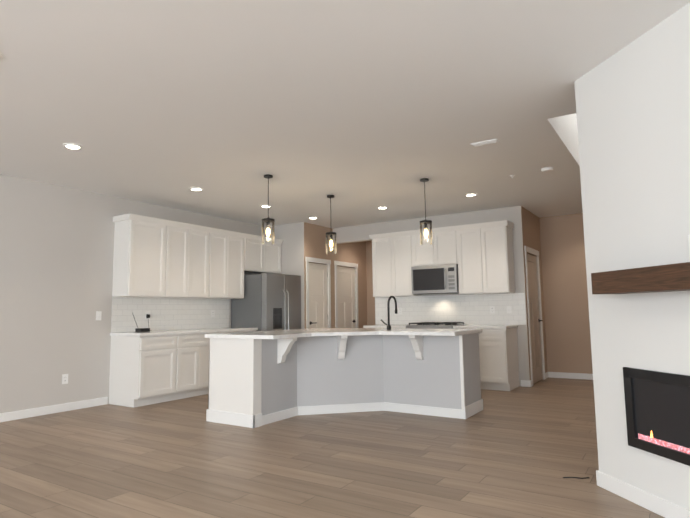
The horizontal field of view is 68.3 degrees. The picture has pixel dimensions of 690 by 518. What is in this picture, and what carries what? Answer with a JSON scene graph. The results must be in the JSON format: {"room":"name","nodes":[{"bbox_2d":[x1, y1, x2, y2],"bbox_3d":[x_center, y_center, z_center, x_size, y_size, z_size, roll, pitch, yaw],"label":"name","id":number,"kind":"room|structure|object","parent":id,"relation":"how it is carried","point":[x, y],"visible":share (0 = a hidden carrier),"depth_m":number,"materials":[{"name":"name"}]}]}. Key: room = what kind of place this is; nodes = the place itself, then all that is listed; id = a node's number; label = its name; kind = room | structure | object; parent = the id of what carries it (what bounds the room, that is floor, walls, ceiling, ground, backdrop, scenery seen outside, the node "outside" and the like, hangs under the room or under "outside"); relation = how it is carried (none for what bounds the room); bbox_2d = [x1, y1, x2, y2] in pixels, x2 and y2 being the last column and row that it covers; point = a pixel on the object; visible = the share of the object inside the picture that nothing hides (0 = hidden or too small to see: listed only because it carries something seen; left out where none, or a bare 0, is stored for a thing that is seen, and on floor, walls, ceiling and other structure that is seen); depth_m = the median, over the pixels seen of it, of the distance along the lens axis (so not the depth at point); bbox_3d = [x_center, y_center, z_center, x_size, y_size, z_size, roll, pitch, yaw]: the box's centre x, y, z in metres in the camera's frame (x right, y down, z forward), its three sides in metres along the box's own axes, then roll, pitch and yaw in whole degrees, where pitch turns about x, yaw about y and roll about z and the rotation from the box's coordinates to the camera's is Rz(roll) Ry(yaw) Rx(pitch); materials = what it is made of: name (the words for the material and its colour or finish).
{"room":"kitchen","nodes":[
{"label":"kitchen","id":0,"kind":"room"},
{"bbox_2d":[0,174,267,412],"bbox_3d":[-4.637,0.306,4.489,0.120,2.740,11.870,-5,-7,33],"label":"wall","id":1,"kind":"structure","parent":0,"point":[56,260],"depth_m":6.16,"materials":[{"name":"white paint"}]},
{"bbox_2d":[0,397,107,421],"bbox_3d":[-5.381,1.497,3.059,0.014,0.095,8.460,-5,-7,33],"label":"baseboard","id":2,"kind":"structure","parent":1,"relation":"attached to","point":[26,413],"depth_m":6.00,"materials":[{"name":"white"}]},
{"bbox_2d":[62,374,67,383],"bbox_3d":[-3.390,1.454,6.160,0.008,0.116,0.072,-5,-7,33],"label":"outlet","id":3,"kind":"object","parent":1,"relation":"attached to","point":[64,378],"visible":1,"depth_m":6.16,"materials":[{"name":"white plastic"}]},
{"bbox_2d":[96,311,101,319],"bbox_3d":[-3.182,0.735,6.572,0.009,0.116,0.072,-5,-7,33],"label":"light switch","id":4,"kind":"object","parent":1,"relation":"attached to","point":[98,315],"visible":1,"depth_m":6.57,"materials":[{"name":"white plastic"}]},
{"bbox_2d":[112,217,171,296],"bbox_3d":[-2.779,0.002,6.976,0.349,1.030,0.637,-5,-7,33],"label":"upper cabinet","id":5,"kind":"object","parent":1,"relation":"attached to","point":[158,258],"depth_m":6.80,"materials":[{"name":"white wood"}]},
{"bbox_2d":[111,297,229,332],"bbox_3d":[-2.509,0.820,7.610,0.007,0.471,2.120,-5,-7,33],"label":"backsplash","id":6,"kind":"structure","parent":1,"relation":"attached to","point":[178,313],"depth_m":7.47,"materials":[{"name":"tile"}]},
{"bbox_2d":[172,225,191,296],"bbox_3d":[-2.537,0.037,7.347,0.349,1.030,0.519,-5,-7,33],"label":"upper cabinet","id":7,"kind":"object","parent":1,"relation":"attached to","point":[181,234],"depth_m":7.33,"materials":[{"name":"white wood"}]},
{"bbox_2d":[180,225,215,297],"bbox_3d":[-2.317,0.069,7.685,0.349,1.030,0.519,-5,-7,33],"label":"upper cabinet","id":8,"kind":"object","parent":1,"relation":"attached to","point":[203,240],"depth_m":7.66,"materials":[{"name":"white wood"}]},
{"bbox_2d":[204,229,231,298],"bbox_3d":[-2.112,0.100,8.001,0.349,1.030,0.504,-5,-7,33],"label":"upper cabinet","id":9,"kind":"object","parent":1,"relation":"attached to","point":[222,289],"depth_m":8.00,"materials":[{"name":"white wood"}]},
{"bbox_2d":[232,233,247,298],"bbox_3d":[-1.899,0.131,8.326,0.349,1.030,0.504,-5,-7,33],"label":"upper cabinet","id":10,"kind":"object","parent":1,"relation":"attached to","point":[239,242],"depth_m":8.29,"materials":[{"name":"white wood"}]},
{"bbox_2d":[248,237,267,272],"bbox_3d":[-1.658,-0.062,8.725,0.349,0.570,0.527,-5,-7,33],"label":"upper cabinet","id":11,"kind":"object","parent":1,"relation":"attached to","point":[257,251],"depth_m":8.69,"materials":[{"name":"white wood"}]},
{"bbox_2d":[260,241,282,273],"bbox_3d":[-1.434,-0.029,9.070,0.349,0.570,0.527,-5,-7,33],"label":"upper cabinet","id":12,"kind":"object","parent":1,"relation":"attached to","point":[274,250],"depth_m":9.05,"materials":[{"name":"white wood"}]},
{"bbox_2d":[268,223,298,274],"bbox_3d":[-1.083,0.746,9.166,0.730,2.740,0.120,-5,-7,33],"label":"wall","id":13,"kind":"structure","parent":0,"point":[288,234],"depth_m":9.13,"materials":[{"name":"white paint"}]},
{"bbox_2d":[0,377,664,517],"bbox_3d":[-0.242,1.508,2.906,9.600,0.100,14.200,-5,-7,33],"label":"floor","id":14,"kind":"structure","parent":0,"point":[520,452],"depth_m":3.88,"materials":[{"name":"brown wood"}]},
{"bbox_2d":[109,334,180,407],"bbox_3d":[-2.644,1.452,6.745,0.628,0.876,0.629,-5,-7,33],"label":"base cabinet","id":15,"kind":"object","parent":14,"relation":"on","point":[147,370],"depth_m":6.53,"materials":[{"name":"white wood"}]},
{"bbox_2d":[181,332,224,398],"bbox_3d":[-2.298,1.503,7.276,0.628,0.876,0.918,-5,-7,33],"label":"base cabinet","id":16,"kind":"object","parent":14,"relation":"on","point":[194,347],"depth_m":7.06,"materials":[{"name":"white wood"}]},
{"bbox_2d":[225,330,255,332],"bbox_3d":[-1.892,1.562,7.898,0.628,0.876,0.849,-5,-7,33],"label":"base cabinet","id":17,"kind":"object","parent":14,"relation":"on","point":[251,330],"depth_m":7.83,"materials":[{"name":"white"}]},
{"bbox_2d":[110,327,257,336],"bbox_3d":[-2.244,1.053,7.406,0.638,0.040,2.145,-5,-7,33],"label":"countertop","id":18,"kind":"structure","parent":17,"relation":"on","point":[183,331],"depth_m":6.97,"materials":[{"name":"stone"}]},
{"bbox_2d":[133,315,149,331],"bbox_3d":[-2.764,0.854,6.885,0.120,0.260,0.203,-5,-7,33],"label":"router","id":19,"kind":"object","parent":18,"relation":"on","point":[142,329],"visible":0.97,"depth_m":6.86,"materials":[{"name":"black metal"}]},
{"bbox_2d":[231,273,300,330],"bbox_3d":[-1.302,1.170,8.628,0.846,1.790,0.900,-5,-7,33],"label":"refrigerator","id":20,"kind":"object","parent":14,"relation":"on","point":[269,301],"visible":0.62,"depth_m":8.34,"materials":[{"name":"grey metal"}]},
{"bbox_2d":[206,333,482,427],"bbox_3d":[0.046,1.302,5.717,2.378,0.885,2.028,-5,-7,33],"label":"kitchen island","id":21,"kind":"object","parent":14,"relation":"on","point":[254,383],"visible":0.88,"depth_m":5.67,"materials":[{"name":"white"}]},
{"bbox_2d":[205,328,482,338],"bbox_3d":[0.041,0.841,5.758,2.415,0.040,2.065,-5,-7,33],"label":"island countertop","id":22,"kind":"structure","parent":21,"relation":"on","point":[288,333],"depth_m":5.59,"materials":[{"name":"stone"}]},
{"bbox_2d":[381,296,397,329],"bbox_3d":[0.547,0.659,6.275,0.132,0.413,0.243,-5,-7,33],"label":"faucet","id":23,"kind":"object","parent":22,"relation":"on","point":[388,311],"visible":0.98,"depth_m":6.18,"materials":[{"name":"black metal"}]},
{"bbox_2d":[406,322,466,328],"bbox_3d":[1.442,1.484,8.014,0.766,0.962,0.700,-5,-7,33],"label":"range","id":24,"kind":"object","parent":14,"relation":"on","point":[434,325],"visible":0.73,"depth_m":7.87,"materials":[{"name":"grey metal"}]},
{"bbox_2d":[479,328,518,390],"bbox_3d":[2.256,1.468,7.550,0.460,0.876,0.628,-5,-7,33],"label":"base cabinet","id":25,"kind":"object","parent":14,"relation":"on","point":[499,361],"depth_m":7.30,"materials":[{"name":"white wood"}]},
{"bbox_2d":[363,325,517,328],"bbox_3d":[1.467,1.074,8.095,2.360,0.040,0.638,-5,-7,33],"label":"countertop","id":26,"kind":"structure","parent":25,"relation":"on","point":[461,326],"depth_m":7.55,"materials":[{"name":"stone"}]},
{"bbox_2d":[563,477,588,478],"bbox_3d":[1.571,1.486,3.456,0.155,0.007,0.096,-5,-7,33],"label":"cable","id":27,"kind":"object","parent":14,"relation":"on","point":[577,477],"visible":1,"depth_m":3.45,"materials":[{"name":"black metal"}]},
{"bbox_2d":[299,222,366,328],"bbox_3d":[-0.174,0.797,9.784,0.120,2.740,2.150,-5,-7,33],"label":"wall","id":28,"kind":"structure","parent":0,"point":[312,240],"depth_m":9.59,"materials":[{"name":"beige paint"}]},
{"bbox_2d":[305,257,330,327],"bbox_3d":[-0.474,1.047,9.172,0.036,2.125,0.764,-5,-7,33],"label":"door frame","id":29,"kind":"structure","parent":28,"relation":"attached to","point":[316,260],"depth_m":9.20,"materials":[{"name":"white wood"}]},
{"bbox_2d":[309,263,327,327],"bbox_3d":[-0.473,1.090,9.167,0.099,2.022,0.602,-5,-7,33],"label":"pantry door","id":30,"kind":"structure","parent":28,"relation":"in","point":[318,312],"depth_m":9.23,"materials":[{"name":"white wood"}]},
{"bbox_2d":[337,266,355,327],"bbox_3d":[0.038,1.165,9.952,0.099,2.022,0.682,-5,-7,33],"label":"pantry door","id":31,"kind":"structure","parent":28,"relation":"in","point":[346,294],"depth_m":10.02,"materials":[{"name":"white wood"}]},
{"bbox_2d":[334,261,358,327],"bbox_3d":[0.038,1.122,9.957,0.036,2.125,0.844,-5,-7,33],"label":"door frame","id":32,"kind":"structure","parent":28,"relation":"attached to","point":[346,264],"depth_m":9.97,"materials":[{"name":"white wood"}]},
{"bbox_2d":[0,0,689,228],"bbox_3d":[-0.281,-1.316,3.201,9.600,0.100,14.200,-5,-7,33],"label":"ceiling","id":33,"kind":"structure","parent":0,"point":[361,111],"depth_m":3.83,"materials":[{"name":"white paint"}]},
{"bbox_2d":[63,143,82,148],"bbox_3d":[-2.569,-1.061,4.799,0.168,0.011,0.168,-3,-7,24],"label":"recessed light","id":34,"kind":"object","parent":33,"relation":"in","point":[72,146],"depth_m":4.78,"materials":[{"name":"white"}]},
{"bbox_2d":[190,187,202,190],"bbox_3d":[-1.900,-0.893,6.502,0.168,0.011,0.168,-3,-7,24],"label":"recessed light","id":35,"kind":"object","parent":33,"relation":"in","point":[192,188],"depth_m":6.48,"materials":[{"name":"white"}]},
{"bbox_2d":[262,174,274,243],"bbox_3d":[-0.889,-0.575,5.885,0.148,0.800,0.148,-5,-7,33],"label":"pendant light","id":36,"kind":"object","parent":33,"relation":"hanging from","point":[268,220],"visible":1,"depth_m":5.88,"materials":[{"name":"black metal"}]},
{"bbox_2d":[326,195,336,253],"bbox_3d":[-0.192,-0.473,6.954,0.148,0.800,0.148,-5,-7,33],"label":"pendant light","id":37,"kind":"object","parent":33,"relation":"hanging from","point":[330,234],"visible":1,"depth_m":6.95,"materials":[{"name":"black metal"}]},
{"bbox_2d":[420,178,431,244],"bbox_3d":[0.972,-0.573,6.145,0.148,0.800,0.148,-5,-7,33],"label":"pendant light","id":38,"kind":"object","parent":33,"relation":"hanging from","point":[425,222],"visible":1,"depth_m":6.14,"materials":[{"name":"black metal"}]},
{"bbox_2d":[465,193,476,195],"bbox_3d":[1.741,-0.888,7.027,0.168,0.011,0.168,-3,-7,24],"label":"recessed light","id":39,"kind":"object","parent":33,"relation":"in","point":[468,194],"depth_m":6.99,"materials":[{"name":"white"}]},
{"bbox_2d":[470,139,498,146],"bbox_3d":[1.339,-1.109,4.867,0.250,0.010,0.100,-5,-7,33],"label":"ceiling vent","id":40,"kind":"object","parent":33,"relation":"in","point":[487,142],"visible":0.96,"depth_m":4.86,"materials":[{"name":"white plastic"}]},
{"bbox_2d":[541,167,553,172],"bbox_3d":[2.308,-1.013,5.795,0.136,0.034,0.136,-5,-7,33],"label":"smoke detector","id":41,"kind":"object","parent":33,"relation":"attached to","point":[547,169],"visible":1,"depth_m":5.75,"materials":[{"name":"white plastic"}]},
{"bbox_2d":[366,241,374,324],"bbox_3d":[0.872,0.853,10.457,1.140,2.740,0.120,-5,-7,33],"label":"wall","id":42,"kind":"structure","parent":0,"point":[370,309],"depth_m":10.64,"materials":[{"name":"beige paint"}]},
{"bbox_2d":[333,207,520,385],"bbox_3d":[1.240,0.669,8.738,3.400,2.740,0.120,-5,-7,33],"label":"wall","id":43,"kind":"structure","parent":0,"point":[491,215],"depth_m":8.60,"materials":[{"name":"white paint"}]},
{"bbox_2d":[369,236,396,296],"bbox_3d":[0.744,0.137,8.830,0.440,1.031,0.349,-5,-7,33],"label":"upper cabinet","id":44,"kind":"object","parent":43,"relation":"attached to","point":[384,278],"depth_m":8.69,"materials":[{"name":"white wood"}]},
{"bbox_2d":[393,232,420,295],"bbox_3d":[1.016,0.115,8.654,0.440,1.031,0.349,-5,-7,33],"label":"upper cabinet","id":45,"kind":"object","parent":43,"relation":"attached to","point":[402,241],"depth_m":8.49,"materials":[{"name":"white wood"}]},
{"bbox_2d":[413,228,440,266],"bbox_3d":[1.385,-0.152,8.440,0.447,0.555,0.349,-5,-7,33],"label":"upper cabinet","id":46,"kind":"object","parent":43,"relation":"attached to","point":[425,254],"depth_m":8.29,"materials":[{"name":"white wood"}]},
{"bbox_2d":[411,264,458,294],"bbox_3d":[1.504,0.339,8.255,0.766,0.447,0.447,-5,-7,33],"label":"microwave","id":47,"kind":"object","parent":46,"relation":"attached to","point":[437,279],"visible":0.96,"depth_m":8.09,"materials":[{"name":"grey metal"}]},
{"bbox_2d":[437,228,456,264],"bbox_3d":[1.664,-0.174,8.260,0.447,0.555,0.349,-5,-7,33],"label":"upper cabinet","id":48,"kind":"object","parent":43,"relation":"attached to","point":[446,237],"depth_m":8.09,"materials":[{"name":"white wood"}]},
{"bbox_2d":[375,293,525,324],"bbox_3d":[1.635,0.839,8.386,2.600,0.481,0.007,-5,-7,33],"label":"backsplash","id":49,"kind":"structure","parent":43,"relation":"attached to","point":[471,309],"depth_m":8.27,"materials":[{"name":"tile"}]},
{"bbox_2d":[490,306,494,312],"bbox_3d":[2.301,0.793,7.945,0.072,0.116,0.008,-5,-7,33],"label":"outlet","id":50,"kind":"object","parent":49,"relation":"attached to","point":[492,309],"visible":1,"depth_m":7.94,"materials":[{"name":"white plastic"}]},
{"bbox_2d":[507,306,511,312],"bbox_3d":[2.519,0.775,7.804,0.072,0.116,0.009,-5,-7,33],"label":"light switch","id":51,"kind":"object","parent":49,"relation":"attached to","point":[509,309],"visible":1,"depth_m":7.80,"materials":[{"name":"white plastic"}]},
{"bbox_2d":[457,224,488,294],"bbox_3d":[2.041,0.032,7.994,0.444,1.031,0.349,-5,-7,33],"label":"upper cabinet","id":52,"kind":"object","parent":43,"relation":"attached to","point":[480,255],"depth_m":7.85,"materials":[{"name":"white wood"}]},
{"bbox_2d":[485,224,514,293],"bbox_3d":[2.319,0.010,7.816,0.444,1.031,0.349,-5,-7,33],"label":"upper cabinet","id":53,"kind":"object","parent":43,"relation":"attached to","point":[499,266],"depth_m":7.66,"materials":[{"name":"white wood"}]},
{"bbox_2d":[521,372,592,386],"bbox_3d":[3.864,1.842,7.584,2.110,0.095,1.264,-5,-7,33],"label":"baseboard","id":54,"kind":"structure","parent":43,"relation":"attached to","point":[526,383],"depth_m":8.36,"materials":[{"name":"white wood"}]},
{"bbox_2d":[513,206,547,379],"bbox_3d":[3.024,0.594,8.259,0.120,2.740,1.250,-5,-7,33],"label":"wall","id":55,"kind":"structure","parent":0,"point":[526,228],"depth_m":7.84,"materials":[{"name":"beige paint"}]},
{"bbox_2d":[527,253,542,383],"bbox_3d":[3.035,0.932,8.118,0.099,2.022,0.772,-5,-7,33],"label":"hall door","id":56,"kind":"structure","parent":55,"relation":"in","point":[535,320],"depth_m":8.19,"materials":[{"name":"beige wood"}]},
{"bbox_2d":[524,246,545,385],"bbox_3d":[3.034,0.889,8.123,0.036,2.125,0.934,-5,-7,33],"label":"door frame","id":57,"kind":"structure","parent":55,"relation":"attached to","point":[531,250],"depth_m":7.92,"materials":[{"name":"white wood"}]},
{"bbox_2d":[539,213,592,373],"bbox_3d":[5.422,0.485,7.527,4.950,2.740,0.120,-5,-7,33],"label":"wall","id":58,"kind":"structure","parent":0,"point":[566,315],"depth_m":8.56,"materials":[{"name":"beige paint"}]},
{"bbox_2d":[554,113,578,156],"bbox_3d":[2.904,-2.111,5.452,1.120,1.860,3.340,-5,-7,33],"label":"wall","id":59,"kind":"structure","parent":0,"point":[567,124],"depth_m":5.34,"materials":[{"name":"white paint"}]},
{"bbox_2d":[574,3,689,509],"bbox_3d":[2.282,-0.133,1.192,0.320,2.740,4.700,0,-6,-12],"label":"wall","id":60,"kind":"structure","parent":0,"point":[633,111],"depth_m":3.01,"materials":[{"name":"white paint"}]},
{"bbox_2d":[591,262,689,293],"bbox_3d":[1.787,0.061,2.281,0.188,0.130,1.765,0,-6,-12],"label":"mantel shelf","id":61,"kind":"object","parent":60,"relation":"attached to","point":[667,278],"visible":1,"depth_m":2.72,"materials":[{"name":"brown wood"}]},
{"bbox_2d":[596,470,689,517],"bbox_3d":[2.187,1.196,1.169,3.269,0.095,3.495,-5,-7,33],"label":"baseboard","id":62,"kind":"structure","parent":60,"relation":"attached to","point":[650,502],"depth_m":2.94,"materials":[{"name":"white"}]},
{"bbox_2d":[623,367,689,465],"bbox_3d":[1.929,0.816,2.433,0.207,0.460,1.340,0,-6,-12],"label":"fireplace insert","id":63,"kind":"object","parent":60,"relation":"attached to","point":[657,405],"visible":1,"depth_m":2.83,"materials":[{"name":"black metal"}]}
]}

